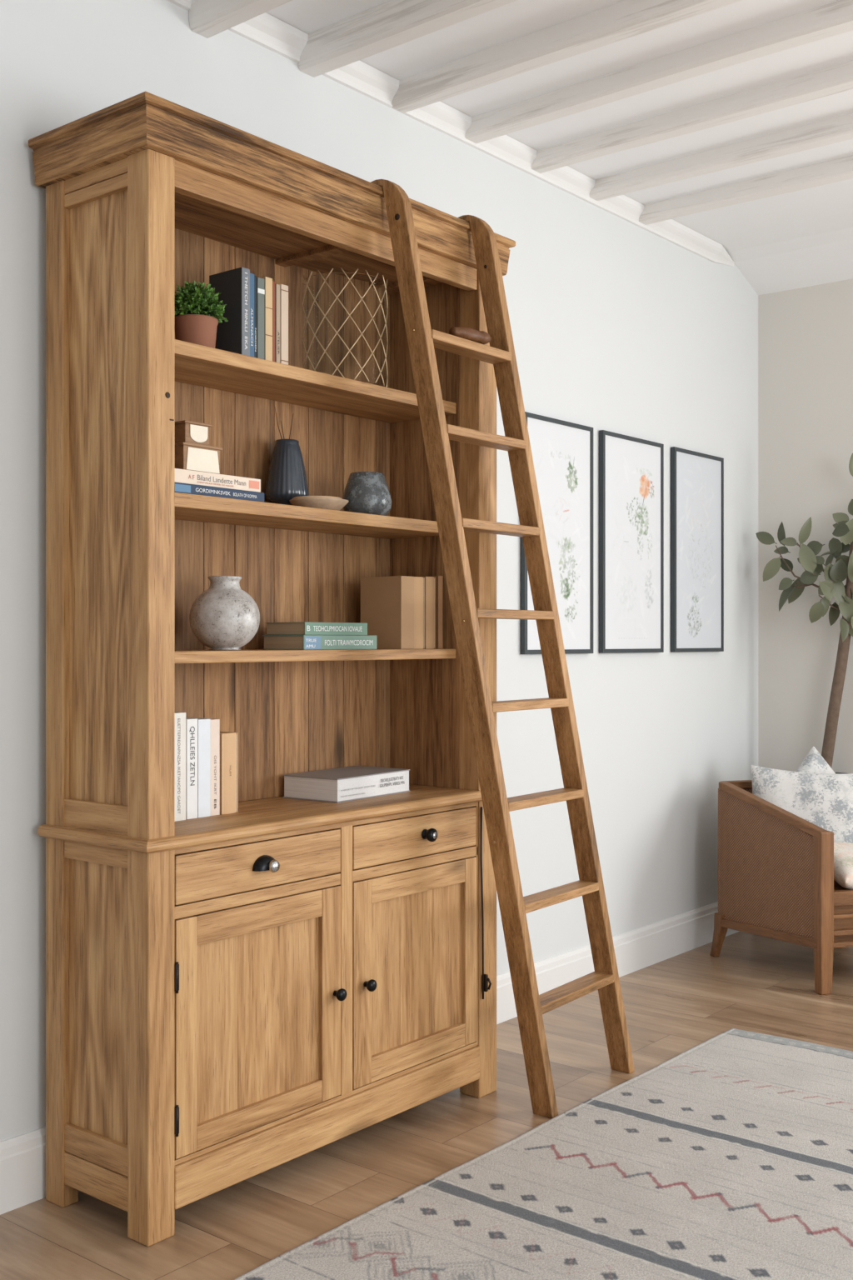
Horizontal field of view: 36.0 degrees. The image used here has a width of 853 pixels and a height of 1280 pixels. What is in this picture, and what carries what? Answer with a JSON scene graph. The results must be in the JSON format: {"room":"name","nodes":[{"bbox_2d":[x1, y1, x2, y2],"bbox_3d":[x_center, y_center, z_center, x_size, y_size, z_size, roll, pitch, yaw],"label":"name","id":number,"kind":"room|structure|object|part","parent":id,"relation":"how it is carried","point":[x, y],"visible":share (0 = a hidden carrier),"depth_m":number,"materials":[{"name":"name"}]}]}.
{"room":"living room","nodes":[
{"label":"living room","id":0,"kind":"room"},
{"bbox_2d":[0,0,758,1141],"bbox_3d":[-0.870,-0.232,2.727,0.100,2.775,7.120,0,0,39],"label":"wall","id":1,"kind":"structure","parent":0,"point":[617,327],"depth_m":4.09,"materials":[{"name":"paint"}]},
{"bbox_2d":[0,901,739,1214],"bbox_3d":[-0.857,1.085,2.651,0.016,0.140,7.020,0,0,39],"label":"baseboard","id":2,"kind":"structure","parent":1,"relation":"attached to","point":[22,1157],"depth_m":4.22,"materials":[{"name":"white paint"}]},
{"bbox_2d":[166,0,734,266],"bbox_3d":[-0.918,-1.488,2.559,0.038,0.062,6.800,0,0,39],"label":"trim","id":3,"kind":"structure","parent":1,"relation":"attached to","point":[266,30],"depth_m":3.81,"materials":[{"name":"white paint"}]},
{"bbox_2d":[520,411,593,654],"bbox_3d":[0.423,-0.331,4.212,0.017,0.750,0.396,0,0,39],"label":"framed print","id":4,"kind":"object","parent":1,"relation":"attached to","point":[562,451],"visible":0.77,"depth_m":4.24,"materials":[{"name":"grey paper"}]},
{"bbox_2d":[599,430,664,653],"bbox_3d":[0.718,-0.331,4.571,0.017,0.750,0.412,0,0,39],"label":"framed print","id":5,"kind":"object","parent":1,"relation":"attached to","point":[632,468],"visible":1,"depth_m":4.55,"materials":[{"name":"grey paper"}]},
{"bbox_2d":[670,446,724,652],"bbox_3d":[1.024,-0.331,4.946,0.017,0.750,0.391,0,0,39],"label":"framed print","id":6,"kind":"object","parent":1,"relation":"attached to","point":[697,478],"visible":1,"depth_m":4.92,"materials":[{"name":"grey paper"}]},
{"bbox_2d":[0,930,852,1279],"bbox_3d":[1.200,1.196,1.034,5.450,0.080,7.120,0,0,39],"label":"floor","id":7,"kind":"structure","parent":0,"point":[757,983],"depth_m":3.09,"materials":[{"name":"brown wood"}]},
{"bbox_2d":[28,90,515,1246],"bbox_3d":[-0.293,0.065,3.028,0.376,2.181,1.191,0,0,39],"label":"bookcase","id":8,"kind":"object","parent":7,"relation":"on","point":[232,999],"visible":0.91,"depth_m":2.76,"materials":[{"name":"brown wood"}]},
{"bbox_3d":[-0.751,0.103,2.703,0.060,2.105,0.040,0,0,39],"label":"corner post","id":9,"kind":"part","parent":8,"relation":"part of","materials":[{"name":"brown wood"}]},
{"bbox_3d":[-0.641,1.076,2.625,0.220,0.066,0.051,0,0,39],"label":"rail","id":10,"kind":"part","parent":8,"relation":"part of","materials":[{"name":"brown wood"}]},
{"bbox_3d":[-0.641,1.013,2.625,0.220,0.055,0.051,0,0,39],"label":"rail","id":11,"kind":"part","parent":8,"relation":"part of","materials":[{"name":"brown wood"}]},
{"bbox_3d":[-0.641,0.423,2.625,0.220,0.040,0.051,0,0,39],"label":"rail","id":12,"kind":"part","parent":8,"relation":"part of","materials":[{"name":"brown wood"}]},
{"bbox_3d":[-0.641,0.353,2.625,0.220,0.060,0.051,0,0,39],"label":"rail","id":13,"kind":"part","parent":8,"relation":"part of","materials":[{"name":"brown wood"}]},
{"bbox_3d":[-0.641,-0.893,2.625,0.220,0.026,0.051,0,0,39],"label":"rail","id":14,"kind":"part","parent":8,"relation":"part of","materials":[{"name":"brown wood"}]},
{"bbox_3d":[-0.641,-0.928,2.625,0.220,0.042,0.051,0,0,39],"label":"rail","id":15,"kind":"part","parent":8,"relation":"part of","materials":[{"name":"brown wood"}]},
{"bbox_3d":[-0.635,0.715,2.632,0.220,0.551,0.044,0,0,39],"label":"panel","id":16,"kind":"part","parent":8,"relation":"part of","materials":[{"name":"brown wood"}]},
{"bbox_3d":[-0.635,-0.278,2.632,0.220,1.217,0.044,0,0,39],"label":"panel","id":17,"kind":"part","parent":8,"relation":"part of","materials":[{"name":"brown wood"}]},
{"bbox_3d":[-0.533,0.103,2.542,0.064,2.105,0.066,0,0,39],"label":"corner post","id":18,"kind":"part","parent":8,"relation":"part of","materials":[{"name":"brown wood"}]},
{"bbox_2d":[175,711,185,821],"bbox_3d":[-0.566,0.266,2.791,0.120,0.227,0.040,0,0,39],"label":"book","id":19,"kind":"object","parent":8,"relation":"on","point":[180,717],"visible":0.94,"depth_m":2.76,"materials":[{"name":"grey paper"}]},
{"bbox_2d":[185,718,197,819],"bbox_3d":[-0.542,0.274,2.824,0.116,0.212,0.030,0,0,39],"label":"book","id":20,"kind":"object","parent":8,"relation":"on","point":[191,723],"visible":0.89,"depth_m":2.79,"materials":[{"name":"grey paper"}]},
{"bbox_2d":[185,717,210,817],"bbox_3d":[-0.521,0.275,2.850,0.115,0.210,0.034,0,0,39],"label":"book","id":21,"kind":"object","parent":8,"relation":"on","point":[203,724],"visible":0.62,"depth_m":2.81,"materials":[{"name":"white paper"}]},
{"bbox_2d":[175,280,228,348],"bbox_3d":[-0.482,-0.679,2.753,0.130,0.147,0.130,0,0,39],"label":"potted plant","id":22,"kind":"object","parent":8,"relation":"on","point":[198,314],"visible":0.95,"depth_m":2.72,"materials":[{"name":"green plant"}]},
{"bbox_3d":[-0.484,-0.639,2.752,0.093,0.067,0.093,0,0,39],"label":"pot","id":23,"kind":"part","parent":22,"relation":"part of","materials":[{"name":"ceramic"}]},
{"bbox_2d":[194,717,219,815],"bbox_3d":[-0.500,0.276,2.875,0.110,0.208,0.026,0,0,39],"label":"book","id":24,"kind":"object","parent":8,"relation":"on","point":[215,723],"visible":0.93,"depth_m":2.84,"materials":[{"name":"grey paper"}]},
{"bbox_2d":[175,482,264,502],"bbox_3d":[-0.497,-0.308,2.783,0.150,0.021,0.279,0,0,39],"label":"book","id":25,"kind":"object","parent":8,"relation":"on","point":[179,487],"visible":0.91,"depth_m":2.74,"materials":[{"name":"blue paper"}]},
{"bbox_2d":[175,468,260,492],"bbox_3d":[-0.502,-0.334,2.782,0.150,0.028,0.271,0,0,39],"label":"book","id":26,"kind":"object","parent":25,"relation":"on","point":[182,476],"visible":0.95,"depth_m":2.74,"materials":[{"name":"beige paper"}]},
{"bbox_2d":[175,442,222,474],"bbox_3d":[-0.495,-0.378,2.769,0.072,0.060,0.108,0,0,39],"label":"box","id":27,"kind":"object","parent":26,"relation":"on","point":[192,457],"visible":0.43,"depth_m":2.74,"materials":[{"name":"brown wood"}]},
{"bbox_2d":[175,420,212,446],"bbox_3d":[-0.498,-0.432,2.762,0.057,0.047,0.074,0,0,39],"label":"box","id":28,"kind":"object","parent":27,"relation":"on","point":[190,432],"visible":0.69,"depth_m":2.74,"materials":[{"name":"brown wood"}]},
{"bbox_2d":[189,575,259,649],"bbox_3d":[-0.441,-0.058,2.869,0.153,0.161,0.153,0,0,39],"label":"round vase","id":29,"kind":"object","parent":8,"relation":"on","point":[223,617],"visible":0.99,"depth_m":2.82,"materials":[{"name":"grey ceramic"}]},
{"bbox_2d":[220,731,238,814],"bbox_3d":[-0.472,0.292,2.906,0.110,0.176,0.047,0,0,39],"label":"book","id":30,"kind":"object","parent":8,"relation":"on","point":[228,740],"visible":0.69,"depth_m":2.87,"materials":[{"name":"brown paper"}]},
{"bbox_2d":[209,267,249,355],"bbox_3d":[-0.428,-0.702,2.848,0.106,0.192,0.024,0,0,39],"label":"book","id":31,"kind":"object","parent":8,"relation":"on","point":[233,335],"visible":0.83,"depth_m":2.82,"materials":[{"name":"black paper"}]},
{"bbox_2d":[250,273,254,357],"bbox_3d":[-0.416,-0.699,2.865,0.100,0.186,0.016,0,0,39],"label":"book","id":32,"kind":"object","parent":8,"relation":"on","point":[252,276],"visible":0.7,"depth_m":2.83,"materials":[{"name":"blue paper"}]},
{"bbox_2d":[254,275,256,357],"bbox_3d":[-0.409,-0.698,2.876,0.100,0.184,0.008,0,0,39],"label":"book","id":33,"kind":"object","parent":8,"relation":"on","point":[255,277],"visible":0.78,"depth_m":2.84,"materials":[{"name":"paper"}]},
{"bbox_3d":[-0.349,0.468,2.741,0.028,0.096,0.469,0,0,39],"label":"drawer","id":34,"kind":"part","parent":8,"relation":"part of","materials":[{"name":"brown wood"}]},
{"bbox_3d":[-0.346,0.778,2.740,0.022,0.464,0.469,0,0,39],"label":"door","id":35,"kind":"part","parent":8,"relation":"part of","materials":[{"name":"brown wood"}]},
{"bbox_3d":[-0.353,0.783,2.741,0.009,0.362,0.360,0,0,39],"label":"door panel","id":36,"kind":"part","parent":8,"relation":"part of","materials":[{"name":"brown wood"}]},
{"bbox_2d":[37,784,482,853],"bbox_3d":[-0.298,0.393,3.032,0.352,0.025,1.155,0,0,39],"label":"countertop","id":37,"kind":"structure","parent":8,"relation":"on","point":[257,817],"depth_m":2.83,"materials":[{"name":"brown wood"}]},
{"bbox_2d":[256,277,264,359],"bbox_3d":[-0.398,-0.697,2.887,0.100,0.182,0.020,0,0,39],"label":"book","id":38,"kind":"object","parent":8,"relation":"on","point":[260,282],"visible":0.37,"depth_m":2.85,"materials":[{"name":"grey paper"}]},
{"bbox_3d":[-0.331,0.462,2.726,0.021,0.029,0.066,0,0,39],"label":"cup pull","id":39,"kind":"part","parent":8,"relation":"part of","materials":[{"name":"black metal"}]},
{"bbox_2d":[260,276,272,361],"bbox_3d":[-0.383,-0.700,2.905,0.100,0.188,0.021,0,0,39],"label":"book","id":40,"kind":"object","parent":8,"relation":"on","point":[267,281],"visible":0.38,"depth_m":2.87,"materials":[{"name":"beige paper"}]},
{"bbox_3d":[-0.293,-0.980,3.028,0.376,0.091,1.191,0,0,39],"label":"cornice","id":41,"kind":"part","parent":8,"relation":"part of","materials":[{"name":"brown wood"}]},
{"bbox_2d":[272,280,274,361],"bbox_3d":[-0.375,-0.698,2.919,0.100,0.184,0.009,0,0,39],"label":"book","id":42,"kind":"object","parent":8,"relation":"on","point":[273,282],"visible":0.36,"depth_m":2.89,"materials":[{"name":"brown paper"}]},
{"bbox_2d":[275,284,279,363],"bbox_3d":[-0.366,-0.696,2.930,0.100,0.180,0.012,0,0,39],"label":"book","id":43,"kind":"object","parent":8,"relation":"on","point":[277,286],"visible":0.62,"depth_m":2.90,"materials":[{"name":"beige paper"}]},
{"bbox_3d":[-0.417,0.056,3.127,0.031,2.000,1.060,0,0,39],"label":"panel","id":44,"kind":"part","parent":8,"relation":"part of","materials":[{"name":"brown wood"}]},
{"bbox_2d":[279,284,288,364],"bbox_3d":[-0.353,-0.697,2.942,0.100,0.182,0.022,0,0,39],"label":"book","id":45,"kind":"object","parent":8,"relation":"on","point":[283,288],"visible":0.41,"depth_m":2.91,"materials":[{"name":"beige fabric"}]},
{"bbox_2d":[265,407,309,504],"bbox_3d":[-0.332,-0.425,3.120,0.104,0.255,0.103,0,0,39],"label":"ribbed vase","id":46,"kind":"object","parent":8,"relation":"on","point":[287,477],"visible":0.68,"depth_m":3.08,"materials":[{"name":"ceramic"}]},
{"bbox_3d":[-0.320,-0.283,3.043,0.224,0.029,0.978,0,0,39],"label":"shelf","id":47,"kind":"part","parent":8,"relation":"part of","materials":[{"name":"brown wood"}]},
{"bbox_3d":[-0.320,0.035,3.043,0.224,0.025,0.978,0,0,39],"label":"shelf","id":48,"kind":"part","parent":8,"relation":"part of","materials":[{"name":"brown wood"}]},
{"bbox_3d":[-0.320,-0.591,3.043,0.224,0.029,0.978,0,0,39],"label":"shelf","id":49,"kind":"part","parent":8,"relation":"part of","materials":[{"name":"brown wood"}]},
{"bbox_2d":[289,495,348,510],"bbox_3d":[-0.251,-0.315,3.063,0.138,0.036,0.138,0,0,39],"label":"ceramic dish","id":50,"kind":"object","parent":8,"relation":"on","point":[331,502],"visible":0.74,"depth_m":3.01,"materials":[{"name":"beige ceramic"}]},
{"bbox_3d":[-0.255,-0.326,3.058,0.120,0.014,0.120,0,0,39],"label":"lid","id":51,"kind":"part","parent":50,"relation":"part of","materials":[{"name":"beige ceramic"}]},
{"bbox_2d":[262,635,376,649],"bbox_3d":[-0.249,0.006,3.093,0.136,0.033,0.249,0,0,39],"label":"book","id":52,"kind":"object","parent":8,"relation":"on","point":[271,642],"visible":1,"depth_m":3.02,"materials":[{"name":"green paper"}]},
{"bbox_2d":[265,621,367,634],"bbox_3d":[-0.257,-0.026,3.083,0.130,0.029,0.211,0,0,39],"label":"book","id":53,"kind":"object","parent":52,"relation":"on","point":[300,627],"visible":0.99,"depth_m":3.02,"materials":[{"name":"green paper"}]},
{"bbox_3d":[-0.192,-0.915,2.939,0.026,0.066,0.980,0,0,39],"label":"fascia rail","id":54,"kind":"part","parent":8,"relation":"part of","materials":[{"name":"brown wood"}]},
{"bbox_3d":[-0.191,0.713,2.937,0.027,0.618,0.983,0,0,39],"label":"frame","id":55,"kind":"part","parent":8,"relation":"part of","materials":[{"name":"brown wood"}]},
{"bbox_3d":[-0.188,1.064,2.935,0.033,0.082,0.984,0,0,39],"label":"plinth rail","id":56,"kind":"part","parent":8,"relation":"part of","materials":[{"name":"brown wood"}]},
{"bbox_3d":[-0.191,0.780,2.891,0.028,0.028,0.028,0,0,39],"label":"knob","id":57,"kind":"part","parent":8,"relation":"part of","materials":[{"name":"black metal"}]},
{"bbox_2d":[302,268,387,387],"bbox_3d":[-0.199,-0.741,3.188,0.208,0.268,0.208,0,0,39],"label":"decorative basket","id":58,"kind":"object","parent":8,"relation":"on","point":[345,314],"visible":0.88,"depth_m":3.10,"materials":[{"name":"gold metal"}]},
{"bbox_2d":[282,765,409,802],"bbox_3d":[-0.193,0.352,3.224,0.172,0.056,0.286,0,0,36],"label":"book","id":59,"kind":"object","parent":8,"relation":"on","point":[352,782],"visible":1,"depth_m":3.15,"materials":[{"name":"grey paper"}]},
{"bbox_2d":[342,471,391,515],"bbox_3d":[-0.145,-0.351,3.191,0.121,0.106,0.121,0,0,39],"label":"stone vase","id":60,"kind":"object","parent":8,"relation":"on","point":[368,492],"visible":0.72,"depth_m":3.15,"materials":[{"name":"grey stone"}]},
{"bbox_3d":[-0.128,0.780,2.968,0.028,0.028,0.028,0,0,39],"label":"knob","id":61,"kind":"part","parent":8,"relation":"part of","materials":[{"name":"black metal"}]},
{"bbox_2d":[360,575,414,649],"bbox_3d":[-0.099,-0.068,3.288,0.135,0.180,0.050,0,0,39],"label":"book","id":62,"kind":"object","parent":8,"relation":"on","point":[387,602],"visible":0.85,"depth_m":3.25,"materials":[{"name":"brown paper"}]},
{"bbox_3d":[-0.029,0.468,3.133,0.028,0.096,0.456,0,0,39],"label":"drawer","id":63,"kind":"part","parent":8,"relation":"part of","materials":[{"name":"brown wood"}]},
{"bbox_3d":[-0.027,0.778,3.131,0.022,0.464,0.457,0,0,39],"label":"door","id":64,"kind":"part","parent":8,"relation":"part of","materials":[{"name":"brown wood"}]},
{"bbox_3d":[-0.027,0.778,3.140,0.009,0.356,0.355,0,0,39],"label":"door panel","id":65,"kind":"part","parent":8,"relation":"part of","materials":[{"name":"brown wood"}]},
{"bbox_2d":[414,576,424,649],"bbox_3d":[-0.068,-0.068,3.325,0.130,0.180,0.043,0,0,39],"label":"book","id":66,"kind":"object","parent":8,"relation":"on","point":[419,582],"visible":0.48,"depth_m":3.28,"materials":[{"name":"beige paper"}]},
{"bbox_2d":[421,576,435,649],"bbox_3d":[-0.039,-0.069,3.357,0.130,0.182,0.039,0,0,39],"label":"book","id":67,"kind":"object","parent":8,"relation":"on","point":[430,582],"visible":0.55,"depth_m":3.31,"materials":[{"name":"beige paper"}]},
{"bbox_3d":[0.008,0.465,3.131,0.033,0.033,0.033,0,0,39],"label":"knob","id":68,"kind":"part","parent":8,"relation":"part of","materials":[{"name":"black metal"}]},
{"bbox_2d":[423,575,442,649],"bbox_3d":[-0.014,-0.071,3.387,0.130,0.186,0.018,0,0,39],"label":"book","id":69,"kind":"object","parent":8,"relation":"on","point":[438,578],"visible":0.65,"depth_m":3.34,"materials":[{"name":"brown paper"}]},
{"bbox_3d":[0.133,0.103,3.356,0.064,2.105,0.076,0,0,39],"label":"corner post","id":70,"kind":"part","parent":8,"relation":"part of","materials":[{"name":"brown wood"}]},
{"bbox_3d":[0.140,0.663,3.307,0.007,0.485,0.013,0,0,39],"label":"latch rod","id":71,"kind":"part","parent":8,"relation":"part of","materials":[{"name":"brown metal"}]},
{"bbox_2d":[370,179,634,1118],"bbox_3d":[0.203,0.056,3.260,0.279,2.199,0.845,0,0,39],"label":"library ladder","id":72,"kind":"object","parent":7,"relation":"on","point":[531,1006],"visible":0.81,"depth_m":3.16,"materials":[{"name":"brown wood"}]},
{"bbox_2d":[449,326,490,344],"bbox_3d":[0.104,-0.724,3.119,0.120,0.033,0.037,0,0,-43],"label":"roll","id":73,"kind":"object","parent":72,"relation":"on","point":[481,337],"visible":0.88,"depth_m":3.10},
{"bbox_3d":[0.316,0.056,3.360,0.573,2.199,0.144,0,0,-29],"label":"ladder rail","id":74,"kind":"part","parent":72,"relation":"part of","materials":[{"name":"brown wood"}]},
{"bbox_2d":[233,1028,852,1279],"bbox_3d":[0.672,1.150,2.255,1.715,0.010,2.842,0,0,39],"label":"rug","id":75,"kind":"object","parent":7,"relation":"on","point":[731,1157],"visible":1,"depth_m":2.72,"materials":[{"name":"fabric"}]},
{"bbox_2d":[710,780,852,994],"bbox_3d":[1.411,0.836,4.623,0.580,0.640,0.595,0,0,-20],"label":"armchair","id":76,"kind":"object","parent":7,"relation":"on","point":[776,866],"visible":0.85,"depth_m":4.47,"materials":[{"name":"wicker"}]},
{"bbox_3d":[1.070,1.075,4.781,0.045,0.160,0.068,0,0,-20],"label":"leg","id":77,"kind":"part","parent":76,"relation":"part of","materials":[{"name":"brown wood"}]},
{"bbox_3d":[1.324,0.529,4.861,0.563,0.028,0.052,0,0,-20],"label":"rail","id":78,"kind":"part","parent":76,"relation":"part of","materials":[{"name":"brown wood"}]},
{"bbox_3d":[1.337,0.773,4.876,0.480,0.465,0.014,0,0,-20],"label":"cane panel","id":79,"kind":"part","parent":76,"relation":"part of","materials":[{"name":"brown wicker"}]},
{"bbox_3d":[1.178,0.780,4.541,0.053,0.480,0.534,0,0,-20],"label":"cane panel","id":80,"kind":"part","parent":76,"relation":"part of","materials":[{"name":"brown wicker"}]},
{"bbox_3d":[1.179,1.009,4.536,0.034,0.063,0.547,0,0,-24],"label":"rail","id":81,"kind":"part","parent":76,"relation":"part of","materials":[{"name":"brown wood"}]},
{"bbox_3d":[1.190,0.584,4.513,0.036,0.134,0.537,0,0,-24],"label":"arm rail","id":82,"kind":"part","parent":76,"relation":"part of","materials":[{"name":"brown wood"}]},
{"bbox_2d":[750,765,852,843],"bbox_3d":[1.349,0.657,4.666,0.418,0.412,0.159,0,0,14],"label":"throw pillow","id":83,"kind":"object","parent":76,"relation":"on","point":[825,801],"visible":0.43,"depth_m":4.63,"materials":[{"name":"fabric"}]},
{"bbox_2d":[796,746,835,774],"bbox_3d":[1.428,0.630,4.813,0.480,0.480,0.117,0,0,-23],"label":"throw pillow","id":84,"kind":"object","parent":76,"relation":"on","point":[814,762],"visible":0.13,"depth_m":4.79,"materials":[{"name":"fabric"}]},
{"bbox_3d":[1.298,0.890,4.290,0.052,0.530,0.044,0,0,-20],"label":"leg","id":85,"kind":"part","parent":76,"relation":"part of","materials":[{"name":"brown wood"}]},
{"bbox_2d":[834,842,852,889],"bbox_3d":[1.458,0.769,4.464,0.255,0.145,0.239,0,0,-19],"label":"throw pillow","id":86,"kind":"object","parent":76,"relation":"on","point":[843,852],"visible":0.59,"depth_m":4.37,"materials":[{"name":"white fabric"}]},
{"bbox_3d":[1.426,0.919,4.627,0.460,0.172,0.509,0,0,-20],"label":"seat","id":87,"kind":"part","parent":76,"relation":"part of","materials":[{"name":"brown wood"}]},
{"bbox_3d":[1.518,0.848,4.370,0.420,0.045,0.042,0,0,-20],"label":"rail","id":88,"kind":"part","parent":76,"relation":"part of","materials":[{"name":"brown wood"}]},
{"bbox_2d":[755,452,852,774],"bbox_3d":[1.632,0.220,5.001,0.752,1.872,0.209,0,0,39],"label":"potted tree","id":89,"kind":"object","parent":7,"relation":"on","point":[833,586],"visible":0.66,"depth_m":5.07,"materials":[{"name":"green plant"}]},
{"bbox_2d":[266,0,852,295],"bbox_3d":[1.208,-1.577,0.963,5.350,0.334,7.020,0,0,39],"label":"ceiling","id":90,"kind":"structure","parent":0,"point":[802,238],"depth_m":3.73,"materials":[{"name":"paint"}]},
{"bbox_2d":[189,0,292,38],"bbox_3d":[1.308,-1.467,1.559,4.750,0.109,0.074,0,0,39],"label":"ceiling beam","id":91,"kind":"structure","parent":90,"relation":"attached to","point":[207,18],"depth_m":2.99,"materials":[{"name":"white wood"}]},
{"bbox_2d":[297,0,516,77],"bbox_3d":[1.534,-1.480,1.835,4.750,0.084,0.073,0,0,39],"label":"ceiling beam","id":92,"kind":"structure","parent":90,"relation":"attached to","point":[392,23],"depth_m":3.15,"materials":[{"name":"white wood"}]},
{"bbox_2d":[391,0,741,113],"bbox_3d":[1.758,-1.488,2.109,4.750,0.066,0.072,0,0,39],"label":"ceiling beam","id":93,"kind":"structure","parent":90,"relation":"attached to","point":[626,19],"depth_m":3.27,"materials":[{"name":"white wood"}]},
{"bbox_2d":[465,0,852,143],"bbox_3d":[1.962,-1.493,2.358,4.750,0.057,0.073,0,0,39],"label":"ceiling beam","id":94,"kind":"structure","parent":90,"relation":"attached to","point":[834,18],"depth_m":3.41,"materials":[{"name":"white wood"}]},
{"bbox_2d":[531,60,852,173],"bbox_3d":[2.175,-1.495,2.618,4.750,0.053,0.071,0,0,39],"label":"ceiling beam","id":95,"kind":"structure","parent":90,"relation":"attached to","point":[835,79],"depth_m":3.72,"materials":[{"name":"white wood"}]},
{"bbox_2d":[589,112,852,200],"bbox_3d":[2.388,-1.494,2.879,4.750,0.055,0.073,0,0,39],"label":"ceiling beam","id":96,"kind":"structure","parent":90,"relation":"attached to","point":[840,128],"depth_m":4.04,"materials":[{"name":"white wood"}]},
{"bbox_2d":[639,155,852,224],"bbox_3d":[2.593,-1.494,3.130,4.750,0.054,0.073,0,0,39],"label":"ceiling beam","id":97,"kind":"structure","parent":90,"relation":"attached to","point":[839,169],"depth_m":4.34,"materials":[{"name":"white wood"}]},
{"bbox_2d":[758,278,852,773],"bbox_3d":[2.377,-0.294,4.605,2.550,2.900,0.100,0,0,39],"label":"wall","id":98,"kind":"structure","parent":0,"point":[806,334],"depth_m":5.26,"materials":[{"name":"paint"}]}
]}

